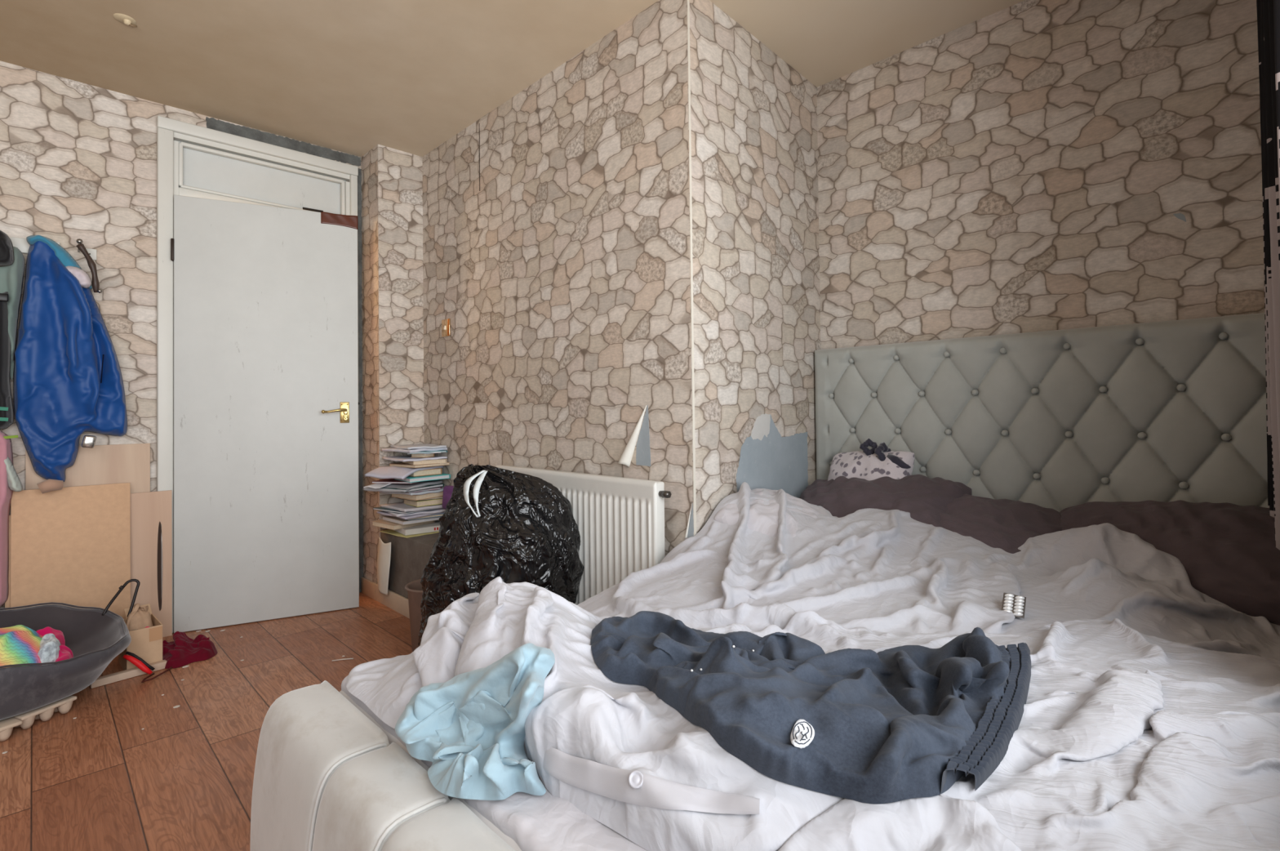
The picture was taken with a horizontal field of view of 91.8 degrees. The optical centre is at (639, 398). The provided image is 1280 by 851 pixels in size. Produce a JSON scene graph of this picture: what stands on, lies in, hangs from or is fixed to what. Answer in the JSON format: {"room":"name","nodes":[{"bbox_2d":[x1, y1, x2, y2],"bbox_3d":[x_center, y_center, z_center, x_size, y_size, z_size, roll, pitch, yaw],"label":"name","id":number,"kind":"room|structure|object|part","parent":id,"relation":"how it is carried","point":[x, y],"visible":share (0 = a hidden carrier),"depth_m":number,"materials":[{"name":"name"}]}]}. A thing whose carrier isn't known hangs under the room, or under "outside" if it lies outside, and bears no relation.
{"room":"bedroom","nodes":[
{"label":"bedroom","id":0,"kind":"room"},
{"bbox_2d":[0,60,363,610],"bbox_3d":[-2.699,-0.145,2.330,3.200,2.400,0.060,0,-1,-44],"label":"wall","id":1,"kind":"structure","parent":0,"point":[78,160],"depth_m":2.67,"materials":[{"name":"stone"}]},
{"bbox_2d":[0,230,83,266],"bbox_3d":[-2.543,-0.582,2.335,0.669,0.166,0.161,0,-1,-44],"label":"coat rack","id":2,"kind":"object","parent":1,"relation":"attached to","point":[21,243],"depth_m":2.39,"materials":[{"name":"silver metal"}]},
{"bbox_3d":[-2.450,-0.578,2.359,0.102,0.157,0.066,0,-1,-44],"label":"cap","id":3,"kind":"part","parent":2,"relation":"part of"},
{"bbox_2d":[0,291,17,438],"bbox_3d":[-2.473,-0.224,2.369,0.147,0.776,0.074,0,-1,-44],"label":"jacket","id":4,"kind":"object","parent":2,"relation":"hanging from","point":[6,411],"visible":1,"depth_m":2.39,"materials":[{"name":"fabric"}]},
{"bbox_2d":[0,430,13,606],"bbox_3d":[-2.461,0.456,2.345,0.131,0.739,0.073,0,-1,-44],"label":"towel","id":5,"kind":"object","parent":4,"relation":"hanging from","point":[6,446],"visible":0.98,"depth_m":2.37,"materials":[{"name":"fabric"}]},
{"bbox_2d":[4,456,22,491],"bbox_3d":[-2.404,0.290,2.377,0.058,0.138,0.035,0,-1,-44],"label":"fleece","id":6,"kind":"object","parent":5,"relation":"hanging from","point":[15,484],"visible":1,"depth_m":2.37},
{"bbox_2d":[0,246,24,379],"bbox_3d":[-2.488,-0.340,2.402,0.147,0.528,0.059,0,-1,-40],"label":"jacket","id":7,"kind":"object","parent":2,"relation":"hanging from","point":[11,277],"visible":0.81,"depth_m":2.42,"materials":[{"name":"green fabric"}]},
{"bbox_2d":[75,243,102,293],"bbox_3d":[-2.290,-0.542,2.582,0.083,0.201,0.033,0,-1,-38],"label":"hook","id":8,"kind":"object","parent":2,"relation":"hanging from","point":[95,282],"visible":1,"depth_m":2.58,"materials":[{"name":"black metal"}]},
{"bbox_2d":[13,235,127,481],"bbox_3d":[-2.303,-0.158,2.525,0.349,0.997,0.132,0,-1,-44],"label":"coat","id":9,"kind":"object","parent":1,"relation":"hanging from","point":[68,382],"visible":0.98,"depth_m":2.49,"materials":[{"name":"blue fabric"}]},
{"bbox_2d":[36,479,63,493],"bbox_3d":[-2.335,0.345,2.457,0.076,0.056,0.048,0,-1,-44],"label":"rolled towel","id":10,"kind":"object","parent":9,"relation":"hanging from","point":[48,485],"visible":1,"depth_m":2.44,"materials":[{"name":"fabric"}]},
{"bbox_2d":[65,266,91,288],"bbox_3d":[-2.293,-0.501,2.533,0.085,0.086,0.045,0,-1,-44],"label":"trim","id":11,"kind":"structure","parent":9,"relation":"attached to","point":[82,277],"depth_m":2.53,"materials":[{"name":"fabric"}]},
{"bbox_2d":[81,435,96,448],"bbox_3d":[-2.258,0.175,2.544,0.046,0.056,0.030,0,-1,-44],"label":"tag","id":12,"kind":"object","parent":9,"relation":"hanging from","point":[88,441],"visible":1,"depth_m":2.53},
{"bbox_2d":[85,248,96,260],"bbox_3d":[-2.340,-0.617,2.645,0.036,0.046,0.010,0,-1,-44],"label":"plate","id":13,"kind":"object","parent":1,"relation":"attached to","point":[92,252],"visible":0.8,"depth_m":2.65,"materials":[{"name":"silver metal"}]},
{"bbox_2d":[156,115,359,632],"bbox_3d":[-1.887,-0.108,3.123,0.874,2.331,0.132,0,-1,-44],"label":"door frame","id":14,"kind":"structure","parent":1,"relation":"attached to","point":[193,160],"depth_m":2.95,"materials":[{"name":"wood"}]},
{"bbox_3d":[-1.891,-1.082,3.145,0.760,0.270,0.014,0,-1,-44],"label":"transom panel","id":15,"kind":"part","parent":14,"relation":"part of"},
{"bbox_2d":[170,195,359,632],"bbox_3d":[-1.764,0.055,2.959,0.782,1.990,0.091,0,-1,-27],"label":"door","id":16,"kind":"structure","parent":1,"relation":"in","point":[266,402],"depth_m":2.95,"materials":[{"name":"white wood"}]},
{"bbox_3d":[-1.509,0.059,3.065,0.117,0.025,0.047,0,-1,-27],"label":"lever","id":17,"kind":"part","parent":16,"relation":"part of","materials":[{"name":"gold metal"}]},
{"bbox_2d":[320,211,357,229],"bbox_3d":[-1.508,-0.895,3.117,0.167,0.071,0.004,0,-1,-27],"label":"tape","id":18,"kind":"object","parent":16,"relation":"attached to","point":[351,221],"visible":1,"depth_m":3.12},
{"bbox_2d":[205,116,361,166],"bbox_3d":[-1.803,-1.310,3.193,0.718,0.069,0.002,0,-1,-44],"label":"strip","id":19,"kind":"object","parent":1,"relation":"attached to","point":[211,123],"visible":0.89,"depth_m":3.17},
{"bbox_2d":[357,168,363,591],"bbox_3d":[-1.544,-0.107,3.415,0.035,2.335,0.002,0,-1,-44],"label":"strip","id":20,"kind":"object","parent":1,"relation":"attached to","point":[359,176],"visible":0.62,"depth_m":3.42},
{"bbox_2d":[0,591,412,850],"bbox_3d":[-0.963,1.052,1.409,4.900,0.060,6.600,0,-1,-44],"label":"floor","id":21,"kind":"structure","parent":0,"point":[95,780],"depth_m":1.86,"materials":[{"name":"brown wood"}]},
{"bbox_2d":[4,515,10,609],"bbox_3d":[-2.336,0.754,2.514,0.330,0.600,0.030,0,-1,-44],"label":"sheet","id":22,"kind":"object","parent":21,"relation":"on","point":[7,604],"visible":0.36,"depth_m":2.41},
{"bbox_2d":[0,716,22,741],"bbox_3d":[-2.005,1.013,1.839,0.130,0.046,0.220,-1,-1,26],"label":"egg tray","id":23,"kind":"object","parent":21,"relation":"on","point":[6,725],"visible":0.84,"depth_m":1.89,"materials":[{"name":"cardboard"}]},
{"bbox_2d":[0,601,131,719],"bbox_3d":[-2.225,0.871,1.974,0.938,0.236,0.675,0,-1,-44],"label":"basket","id":24,"kind":"object","parent":23,"relation":"on","point":[95,639],"visible":0.91,"depth_m":2.10,"materials":[{"name":"plastic"}]},
{"bbox_2d":[0,624,73,667],"bbox_3d":[-2.207,0.846,2.004,0.557,0.173,0.404,0,-1,-44],"label":"knitted blanket","id":25,"kind":"object","parent":24,"relation":"on","point":[19,643],"visible":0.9,"depth_m":2.05,"materials":[{"name":"fabric"}]},
{"bbox_2d":[102,578,140,616],"bbox_3d":[-2.038,0.791,2.443,0.046,0.140,0.126,-1,-1,19],"label":"handle","id":26,"kind":"object","parent":24,"relation":"on","point":[122,587],"visible":1,"depth_m":2.46,"materials":[{"name":"black plastic"}]},
{"bbox_2d":[13,695,76,728],"bbox_3d":[-1.957,1.015,2.019,0.123,0.046,0.150,-1,-1,17],"label":"egg tray","id":27,"kind":"object","parent":21,"relation":"on","point":[64,705],"visible":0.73,"depth_m":2.00,"materials":[{"name":"cardboard"}]},
{"bbox_2d":[10,482,130,618],"bbox_3d":[-2.307,0.707,2.527,0.360,0.694,0.039,0,-1,-44],"label":"sheet","id":28,"kind":"object","parent":21,"relation":"on","point":[69,544],"visible":0.56,"depth_m":2.53,"materials":[{"name":"cardboard"}]},
{"bbox_2d":[25,443,150,493],"bbox_3d":[-2.317,0.626,2.619,0.394,0.858,0.012,0,-1,-44],"label":"plywood board","id":29,"kind":"object","parent":21,"relation":"on","point":[100,464],"visible":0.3,"depth_m":2.66,"materials":[{"name":"brown wood"}]},
{"bbox_2d":[88,659,166,688],"bbox_3d":[-1.915,1.032,2.340,0.030,0.026,0.240,-1,-1,39],"label":"batten","id":30,"kind":"object","parent":21,"relation":"on","point":[133,672],"visible":0.64,"depth_m":2.31,"materials":[{"name":"brown wood"}]},
{"bbox_2d":[118,603,162,670],"bbox_3d":[-1.988,0.949,2.465,0.235,0.200,0.109,-1,-1,43],"label":"cardboard box","id":31,"kind":"object","parent":21,"relation":"on","point":[146,643],"visible":0.61,"depth_m":2.40,"materials":[{"name":"brown"}]},
{"bbox_2d":[125,603,153,631],"bbox_3d":[-1.994,0.866,2.472,0.092,0.106,0.118,0,-1,-44],"label":"bag","id":32,"kind":"object","parent":31,"relation":"in","point":[140,617],"visible":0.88,"depth_m":2.45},
{"bbox_2d":[129,489,172,636],"bbox_3d":[-2.184,0.732,2.693,0.247,0.645,0.014,0,-2,-44],"label":"plywood board","id":33,"kind":"object","parent":21,"relation":"on","point":[151,512],"visible":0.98,"depth_m":2.73,"materials":[{"name":"brown"}]},
{"bbox_2d":[141,666,172,682],"bbox_3d":[-1.826,1.040,2.397,0.034,0.008,0.237,-1,-1,1],"label":"cord","id":34,"kind":"object","parent":21,"relation":"on","point":[167,669],"visible":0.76,"depth_m":2.33,"materials":[{"name":"red plastic"}]},
{"bbox_2d":[123,651,155,674],"bbox_3d":[-1.879,0.991,2.327,0.097,0.095,0.024,0,-1,-19],"label":"lead","id":35,"kind":"object","parent":34,"relation":"on","point":[139,662],"visible":1,"depth_m":2.32,"materials":[{"name":"red"}]},
{"bbox_2d":[162,631,217,668],"bbox_3d":[-1.856,1.001,2.544,0.195,0.091,0.274,0,-1,-41],"label":"cloth","id":36,"kind":"object","parent":21,"relation":"on","point":[184,650],"visible":0.95,"depth_m":2.49,"materials":[{"name":"fabric"}]},
{"bbox_2d":[332,657,353,661],"bbox_3d":[-1.183,1.037,2.470,0.078,0.005,0.005,0,-1,-15],"label":"stick","id":37,"kind":"object","parent":21,"relation":"on","point":[344,658],"visible":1,"depth_m":2.47,"materials":[{"name":"beige"}]},
{"bbox_2d":[404,578,422,651],"bbox_3d":[-0.860,0.899,2.571,0.213,0.270,0.213,0,-1,-44],"label":"bucket","id":38,"kind":"object","parent":21,"relation":"on","point":[415,590],"visible":0.33,"depth_m":2.50,"materials":[{"name":"brown plastic"}]},
{"bbox_2d":[417,463,584,645],"bbox_3d":[-0.526,0.633,2.250,0.507,0.789,0.549,0,-1,-44],"label":"bag","id":39,"kind":"object","parent":21,"relation":"on","point":[511,526],"visible":0.59,"depth_m":2.11,"materials":[{"name":"black"}]},
{"bbox_2d":[249,312,1267,850],"bbox_3d":[0.524,0.389,1.433,2.176,1.234,1.440,0,-1,-44],"label":"bed","id":40,"kind":"object","parent":21,"relation":"on","point":[1173,410],"visible":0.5,"depth_m":1.86,"materials":[{"name":"fabric"}]},
{"bbox_3d":[-0.203,0.761,0.726,0.150,0.398,1.420,0,-1,-44],"label":"footboard","id":41,"kind":"part","parent":40,"relation":"part of","materials":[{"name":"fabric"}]},
{"bbox_2d":[339,689,521,850],"bbox_3d":[0.533,0.681,1.455,1.930,0.210,1.370,0,-1,-44],"label":"mattress","id":42,"kind":"object","parent":40,"relation":"on","point":[391,738],"visible":0.04,"depth_m":0.98,"materials":[{"name":"fabric"}]},
{"bbox_2d":[341,675,647,850],"bbox_3d":[0.532,0.608,1.461,1.924,0.120,1.390,0,-1,-44],"label":"fitted sheet","id":43,"kind":"object","parent":42,"relation":"on","point":[547,821],"visible":0.04,"depth_m":0.82,"materials":[{"name":"fabric"}]},
{"bbox_2d":[714,488,837,537],"bbox_3d":[0.523,0.456,2.081,0.456,0.280,0.376,-1,-1,31],"label":"pillow","id":44,"kind":"object","parent":43,"relation":"on","point":[763,518],"visible":0.32,"depth_m":2.02,"materials":[{"name":"fabric"}]},
{"bbox_2d":[346,576,1279,850],"bbox_3d":[0.281,0.533,1.230,1.244,0.344,1.482,0,-1,-44],"label":"duvet","id":45,"kind":"object","parent":43,"relation":"on","point":[1126,738],"visible":0.54,"depth_m":0.83,"materials":[{"name":"fabric"}]},
{"bbox_2d":[395,642,555,799],"bbox_3d":[-0.271,0.470,0.955,0.306,0.175,0.202,-1,-1,12],"label":"cloth","id":46,"kind":"object","parent":45,"relation":"on","point":[470,726],"visible":0.99,"depth_m":0.95,"materials":[{"name":"fabric"}]},
{"bbox_2d":[590,610,1031,804],"bbox_3d":[0.252,0.434,1.007,0.813,0.140,0.574,-1,-1,17],"label":"tracksuit bottoms","id":47,"kind":"object","parent":45,"relation":"on","point":[905,722],"visible":1,"depth_m":0.87,"materials":[{"name":"grey"}]},
{"bbox_2d":[799,474,971,527],"bbox_3d":[0.833,0.438,2.245,0.618,0.330,0.393,-1,-1,44],"label":"pillow","id":48,"kind":"object","parent":43,"relation":"on","point":[924,497],"visible":0.36,"depth_m":2.17,"materials":[{"name":"fabric"}]},
{"bbox_2d":[827,438,915,480],"bbox_3d":[0.882,0.268,2.393,0.155,0.235,0.354,0,-1,-36],"label":"cushion","id":49,"kind":"object","parent":48,"relation":"on","point":[878,461],"visible":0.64,"depth_m":2.33,"materials":[{"name":"fabric"}]},
{"bbox_2d":[939,493,1062,553],"bbox_3d":[1.094,0.448,1.982,0.364,0.255,0.473,0,-1,-41],"label":"pillow","id":50,"kind":"object","parent":43,"relation":"on","point":[1006,524],"visible":0.3,"depth_m":1.92,"materials":[{"name":"fabric"}]},
{"bbox_2d":[1059,499,1279,625],"bbox_3d":[1.430,0.430,1.682,0.354,0.298,0.554,0,-1,-45],"label":"pillow","id":51,"kind":"object","parent":43,"relation":"on","point":[1228,552],"visible":0.42,"depth_m":1.57,"materials":[{"name":"fabric"}]},
{"bbox_2d":[577,481,1279,660],"bbox_3d":[0.610,0.491,1.557,1.357,0.430,1.456,0,-1,-44],"label":"bedspread","id":52,"kind":"object","parent":42,"relation":"on","point":[891,571],"visible":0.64,"depth_m":1.59,"materials":[{"name":"fabric"}]},
{"bbox_2d":[1001,592,1026,617],"bbox_3d":[0.848,0.468,1.409,0.045,0.038,0.061,-1,-1,36],"label":"blister pack","id":53,"kind":"object","parent":52,"relation":"on","point":[1014,603],"visible":1,"depth_m":1.41,"materials":[{"name":"silver metal"}]},
{"bbox_3d":[1.258,0.331,2.151,0.052,1.114,1.438,0,-1,-44],"label":"headboard","id":54,"kind":"part","parent":40,"relation":"part of","materials":[{"name":"grey fabric"}]},
{"bbox_2d":[361,144,380,583],"bbox_3d":[-1.443,-0.144,3.356,0.030,2.400,0.230,0,-1,-44],"label":"wall","id":55,"kind":"structure","parent":0,"point":[370,239],"depth_m":3.35,"materials":[{"name":"stone"}]},
{"bbox_2d":[360,577,409,618],"bbox_3d":[-0.674,0.998,2.708,0.259,0.085,2.170,0,-1,-44],"label":"baseboard","id":56,"kind":"structure","parent":55,"relation":"attached to","point":[394,601],"depth_m":3.14,"materials":[{"name":"paint"}]},
{"bbox_2d":[377,144,424,530],"bbox_3d":[-1.286,-0.326,3.351,0.244,2.040,0.002,0,-1,-44],"label":"wall","id":57,"kind":"structure","parent":0,"point":[400,173],"depth_m":3.35,"materials":[{"name":"stone"}]},
{"bbox_2d":[380,528,439,598],"bbox_3d":[-0.980,0.860,3.032,0.241,0.372,0.832,0,-1,-44],"label":"box","id":58,"kind":"object","parent":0,"point":[410,556],"visible":0.16,"depth_m":3.03,"materials":[{"name":"grey paint"}]},
{"bbox_2d":[377,537,391,595],"bbox_3d":[-1.307,0.850,3.155,0.025,0.273,0.189,0,-1,-41],"label":"wallpaper","id":59,"kind":"object","parent":58,"relation":"attached to","point":[384,555],"visible":1,"depth_m":3.13},
{"bbox_2d":[379,528,439,537],"bbox_3d":[-1.153,0.677,3.192,0.270,0.007,0.250,-1,-1,40],"label":"loose papers","id":60,"kind":"object","parent":58,"relation":"on","point":[391,531],"visible":0.34,"depth_m":3.10,"materials":[{"name":"paper"}]},
{"bbox_2d":[394,520,439,535],"bbox_3d":[-1.141,0.661,3.210,0.215,0.027,0.226,0,-1,-39],"label":"book","id":61,"kind":"object","parent":60,"relation":"on","point":[433,526],"visible":0.55,"depth_m":3.12,"materials":[{"name":"white paper"}]},
{"bbox_2d":[372,519,434,529],"bbox_3d":[-1.224,0.637,3.215,0.190,0.023,0.235,0,0,35],"label":"book","id":62,"kind":"object","parent":61,"relation":"on","point":[381,523],"visible":0.39,"depth_m":3.13,"materials":[{"name":"paper"}]},
{"bbox_2d":[382,515,440,524],"bbox_3d":[-1.178,0.615,3.211,0.230,0.018,0.210,-1,-1,43],"label":"book","id":63,"kind":"object","parent":62,"relation":"on","point":[390,518],"visible":0.38,"depth_m":3.13,"materials":[{"name":"paper"}]},
{"bbox_2d":[405,512,444,519],"bbox_3d":[-1.150,0.599,3.225,0.200,0.014,0.240,0,-2,-41],"label":"book","id":64,"kind":"object","parent":63,"relation":"on","point":[438,514],"visible":0.11,"depth_m":3.14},
{"bbox_2d":[376,510,444,519],"bbox_3d":[-1.175,0.586,3.215,0.281,0.018,0.251,-1,-1,39],"label":"loose papers","id":65,"kind":"object","parent":64,"relation":"on","point":[381,512],"visible":0.27,"depth_m":3.11,"materials":[{"name":"paper"}]},
{"bbox_2d":[384,507,445,516],"bbox_3d":[-1.173,0.574,3.217,0.252,0.018,0.281,0,-1,-38],"label":"loose papers","id":66,"kind":"object","parent":65,"relation":"on","point":[441,509],"visible":0.26,"depth_m":3.11,"materials":[{"name":"paper"}]},
{"bbox_2d":[373,506,436,514],"bbox_3d":[-1.194,0.563,3.206,0.270,0.010,0.230,0,-1,33],"label":"book","id":67,"kind":"object","parent":66,"relation":"on","point":[383,508],"visible":0.32,"depth_m":3.11,"materials":[{"name":"paper"}]},
{"bbox_2d":[380,502,442,511],"bbox_3d":[-1.165,0.552,3.212,0.280,0.020,0.242,-1,-1,44],"label":"loose papers","id":68,"kind":"object","parent":67,"relation":"on","point":[401,506],"visible":0.64,"depth_m":3.13,"materials":[{"name":"paper"}]},
{"bbox_2d":[404,497,442,506],"bbox_3d":[-1.113,0.529,3.221,0.160,0.027,0.180,-1,-2,-42],"label":"book","id":69,"kind":"object","parent":68,"relation":"on","point":[436,501],"visible":0.48,"depth_m":3.15,"materials":[{"name":"paper"}]},
{"bbox_2d":[395,496,442,501],"bbox_3d":[-1.135,0.509,3.228,0.220,0.012,0.180,-3,-3,44],"label":"book","id":70,"kind":"object","parent":69,"relation":"on","point":[438,497],"visible":0.23,"depth_m":3.15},
{"bbox_2d":[391,491,443,500],"bbox_3d":[-1.144,0.490,3.206,0.220,0.025,0.170,-1,0,36],"label":"book","id":71,"kind":"object","parent":70,"relation":"on","point":[415,497],"visible":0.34,"depth_m":3.13,"materials":[{"name":"paper"}]},
{"bbox_2d":[378,487,443,494],"bbox_3d":[-1.163,0.472,3.215,0.271,0.017,0.241,-1,-1,34],"label":"loose papers","id":72,"kind":"object","parent":71,"relation":"on","point":[439,490],"visible":0.34,"depth_m":3.12,"materials":[{"name":"paper"}]},
{"bbox_2d":[405,486,441,493],"bbox_3d":[-1.199,0.461,3.204,0.260,0.009,0.210,0,-1,28],"label":"book","id":73,"kind":"object","parent":72,"relation":"on","point":[433,488],"visible":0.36,"depth_m":3.15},
{"bbox_2d":[381,483,444,492],"bbox_3d":[-1.205,0.449,3.182,0.280,0.014,0.260,-1,-1,26],"label":"book","id":74,"kind":"object","parent":73,"relation":"on","point":[428,486],"visible":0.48,"depth_m":3.10,"materials":[{"name":"paper"}]},
{"bbox_2d":[363,480,442,492],"bbox_3d":[-1.210,0.442,3.181,0.272,0.036,0.271,-1,-1,23],"label":"loose papers","id":75,"kind":"object","parent":74,"relation":"on","point":[400,486],"visible":0.48,"depth_m":3.09,"materials":[{"name":"paper"}]},
{"bbox_2d":[363,483,391,488],"bbox_3d":[-1.265,0.431,3.187,0.101,0.022,0.300,-1,-1,22],"label":"loose papers","id":76,"kind":"object","parent":75,"relation":"on","point":[375,486],"visible":0.34,"depth_m":3.07,"materials":[{"name":"paper"}]},
{"bbox_2d":[371,478,422,483],"bbox_3d":[-1.214,0.417,3.191,0.240,0.010,0.190,-2,0,17],"label":"book","id":77,"kind":"object","parent":75,"relation":"on","point":[385,480],"visible":0.34,"depth_m":3.12,"materials":[{"name":"paper"}]},
{"bbox_2d":[394,472,450,482],"bbox_3d":[-1.119,0.401,3.191,0.210,0.020,0.200,-1,0,-42],"label":"book","id":78,"kind":"object","parent":77,"relation":"on","point":[434,477],"visible":0.71,"depth_m":3.12,"materials":[{"name":"paper"}]},
{"bbox_2d":[408,467,441,476],"bbox_3d":[-1.145,0.376,3.221,0.150,0.029,0.200,-1,-1,-44],"label":"book","id":79,"kind":"object","parent":78,"relation":"on","point":[437,470],"visible":0.59,"depth_m":3.15,"materials":[{"name":"paper"}]},
{"bbox_2d":[364,465,444,479],"bbox_3d":[-1.209,0.371,3.194,0.261,0.051,0.280,-1,-1,26],"label":"loose papers","id":80,"kind":"object","parent":79,"relation":"on","point":[382,472],"visible":0.67,"depth_m":3.10,"materials":[{"name":"paper"}]},
{"bbox_2d":[389,462,449,467],"bbox_3d":[-1.144,0.340,3.224,0.250,0.014,0.200,-3,-2,40],"label":"book","id":81,"kind":"object","parent":80,"relation":"on","point":[398,464],"visible":0.61,"depth_m":3.15,"materials":[{"name":"paper"}]},
{"bbox_2d":[402,458,447,464],"bbox_3d":[-1.119,0.322,3.220,0.170,0.020,0.190,1,-2,-37],"label":"book","id":82,"kind":"object","parent":81,"relation":"on","point":[437,460],"visible":0.7,"depth_m":3.15,"materials":[{"name":"paper"}]},
{"bbox_2d":[382,455,447,461],"bbox_3d":[-1.171,0.307,3.227,0.231,0.015,0.261,0,-1,-44],"label":"loose papers","id":83,"kind":"object","parent":82,"relation":"on","point":[396,458],"visible":0.8,"depth_m":3.16,"materials":[{"name":"paper"}]},
{"bbox_2d":[410,453,434,457],"bbox_3d":[-1.122,0.289,3.205,0.090,0.020,0.070,-1,-1,17],"label":"book","id":84,"kind":"object","parent":83,"relation":"on","point":[430,455],"visible":0.64,"depth_m":3.18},
{"bbox_2d":[407,452,440,453],"bbox_3d":[-1.116,0.278,3.225,0.160,0.010,0.181,0,-1,-16],"label":"loose papers","id":85,"kind":"object","parent":84,"relation":"on","point":[430,452],"visible":0.23,"depth_m":3.14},
{"bbox_2d":[398,449,447,453],"bbox_3d":[-1.141,0.272,3.229,0.190,0.007,0.240,0,-1,-39],"label":"book","id":86,"kind":"object","parent":85,"relation":"on","point":[440,451],"visible":0.43,"depth_m":3.15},
{"bbox_2d":[380,447,447,452],"bbox_3d":[-1.174,0.262,3.237,0.271,0.019,0.222,-1,-1,37],"label":"loose papers","id":87,"kind":"object","parent":86,"relation":"on","point":[393,449],"visible":0.65,"depth_m":3.15,"materials":[{"name":"paper"}]},
{"bbox_2d":[390,443,446,448],"bbox_3d":[-1.158,0.249,3.240,0.202,0.018,0.250,0,-1,-42],"label":"loose papers","id":88,"kind":"object","parent":87,"relation":"on","point":[427,445],"visible":0.99,"depth_m":3.19,"materials":[{"name":"paper"}]},
{"bbox_2d":[442,484,453,509],"bbox_3d":[-0.947,0.497,3.118,0.100,0.120,0.058,-1,-1,34],"label":"pouch","id":89,"kind":"object","parent":58,"relation":"on","point":[447,490],"visible":0.38,"depth_m":3.10,"materials":[{"name":"fabric"}]},
{"bbox_2d":[0,0,1024,156],"bbox_3d":[-0.976,-1.408,1.432,4.600,0.060,4.000,0,-1,-44],"label":"ceiling","id":90,"kind":"structure","parent":0,"point":[351,77],"depth_m":2.40,"materials":[{"name":"paint"}]},
{"bbox_2d":[112,13,137,26],"bbox_3d":[-1.839,-1.345,2.217,0.067,0.023,0.064,0,-1,-44],"label":"ceiling fitting","id":91,"kind":"object","parent":90,"relation":"attached to","point":[128,20],"visible":1,"depth_m":2.21,"materials":[{"name":"beige plastic"}]},
{"bbox_2d":[422,0,693,555],"bbox_3d":[-0.514,-0.163,2.735,0.001,2.400,1.952,0,-1,-44],"label":"wall","id":92,"kind":"structure","parent":0,"point":[562,282],"depth_m":2.48,"materials":[{"name":"stone"}]},
{"bbox_2d":[441,318,450,337],"bbox_3d":[-1.015,-0.370,3.235,0.016,0.090,0.086,0,-1,-44],"label":"light switch","id":93,"kind":"object","parent":92,"relation":"attached to","point":[446,323],"visible":1,"depth_m":3.23,"materials":[{"name":"gold metal"}]},
{"bbox_2d":[495,464,671,604],"bbox_3d":[-0.252,0.656,2.403,0.091,0.745,1.031,0,-1,-44],"label":"radiator","id":94,"kind":"object","parent":92,"relation":"attached to","point":[620,521],"visible":0.27,"depth_m":2.19,"materials":[{"name":"metal"}]},
{"bbox_2d":[499,464,661,482],"bbox_3d":[-0.280,0.293,2.413,0.040,0.016,0.985,0,-1,-44],"label":"grille","id":95,"kind":"object","parent":94,"relation":"attached to","point":[549,474],"depth_m":2.37,"materials":[{"name":"metal"}]},
{"bbox_2d":[617,404,646,466],"bbox_3d":[-0.023,0.136,2.231,0.134,0.225,0.035,-1,-1,33],"label":"wallpaper","id":96,"kind":"object","parent":92,"relation":"attached to","point":[625,458],"visible":1,"depth_m":2.22},
{"bbox_2d":[635,404,650,466],"bbox_3d":[0.011,0.128,2.198,0.002,0.217,0.074,0,-1,-44],"label":"triangle","id":97,"kind":"object","parent":92,"relation":"attached to","point":[642,449],"visible":1,"depth_m":2.19,"materials":[{"name":"paper"}]},
{"bbox_2d":[684,502,692,539],"bbox_3d":[0.154,0.422,2.043,0.010,0.167,0.043,0,-1,-44],"label":"wallpaper","id":98,"kind":"object","parent":92,"relation":"attached to","point":[687,526],"visible":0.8,"depth_m":2.04},
{"bbox_2d":[687,502,693,537],"bbox_3d":[0.163,0.419,2.041,0.002,0.160,0.039,0,-1,-44],"label":"plaster sliver","id":99,"kind":"object","parent":92,"relation":"attached to","point":[691,530],"visible":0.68,"depth_m":2.03,"materials":[{"name":"paint"}]},
{"bbox_2d":[686,0,820,533],"bbox_3d":[0.481,-0.180,2.383,0.002,2.400,0.932,-1,-1,42],"label":"wall","id":100,"kind":"structure","parent":0,"point":[755,197],"depth_m":2.30,"materials":[{"name":"stone"}]},
{"bbox_2d":[687,0,696,535],"bbox_3d":[0.171,-0.431,2.045,0.014,1.900,0.003,0,-1,-44],"label":"trim","id":101,"kind":"structure","parent":100,"relation":"attached to","point":[688,2],"depth_m":2.04,"materials":[{"name":"beige"}]},
{"bbox_2d":[751,413,770,440],"bbox_3d":[0.456,0.106,2.344,0.002,0.103,0.140,-1,-1,42],"label":"backing","id":102,"kind":"object","parent":100,"relation":"attached to","point":[761,427],"visible":1,"depth_m":2.35,"materials":[{"name":"paper"}]},
{"bbox_2d":[736,414,808,497],"bbox_3d":[0.523,0.341,2.412,0.002,0.565,0.555,-1,-1,42],"label":"plaster patch","id":103,"kind":"object","parent":100,"relation":"attached to","point":[775,462],"visible":0.45,"depth_m":2.42,"materials":[{"name":"paint"}]},
{"bbox_2d":[816,0,1264,349],"bbox_3d":[1.358,-0.192,2.194,0.060,2.400,1.550,0,-1,-44],"label":"wall","id":104,"kind":"structure","parent":0,"point":[1026,166],"depth_m":2.12,"materials":[{"name":"stone"}]},
{"bbox_3d":[0.336,-0.213,0.068,4.375,2.400,0.060,0,-1,-44],"label":"wall","id":105,"kind":"structure","parent":0,"visible":0},
{"bbox_3d":[0.373,-1.345,0.295,3.940,0.024,0.024,0,-1,-44],"label":"pole","id":106,"kind":"object","parent":105,"relation":"attached to","visible":0},
{"bbox_2d":[1256,0,1279,550],"bbox_3d":[1.371,-0.436,1.289,0.100,1.780,1.000,-1,-1,44],"label":"curtain","id":107,"kind":"object","parent":106,"relation":"hanging from","point":[1268,11],"visible":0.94,"depth_m":1.44,"materials":[{"name":"fabric"}]}
]}

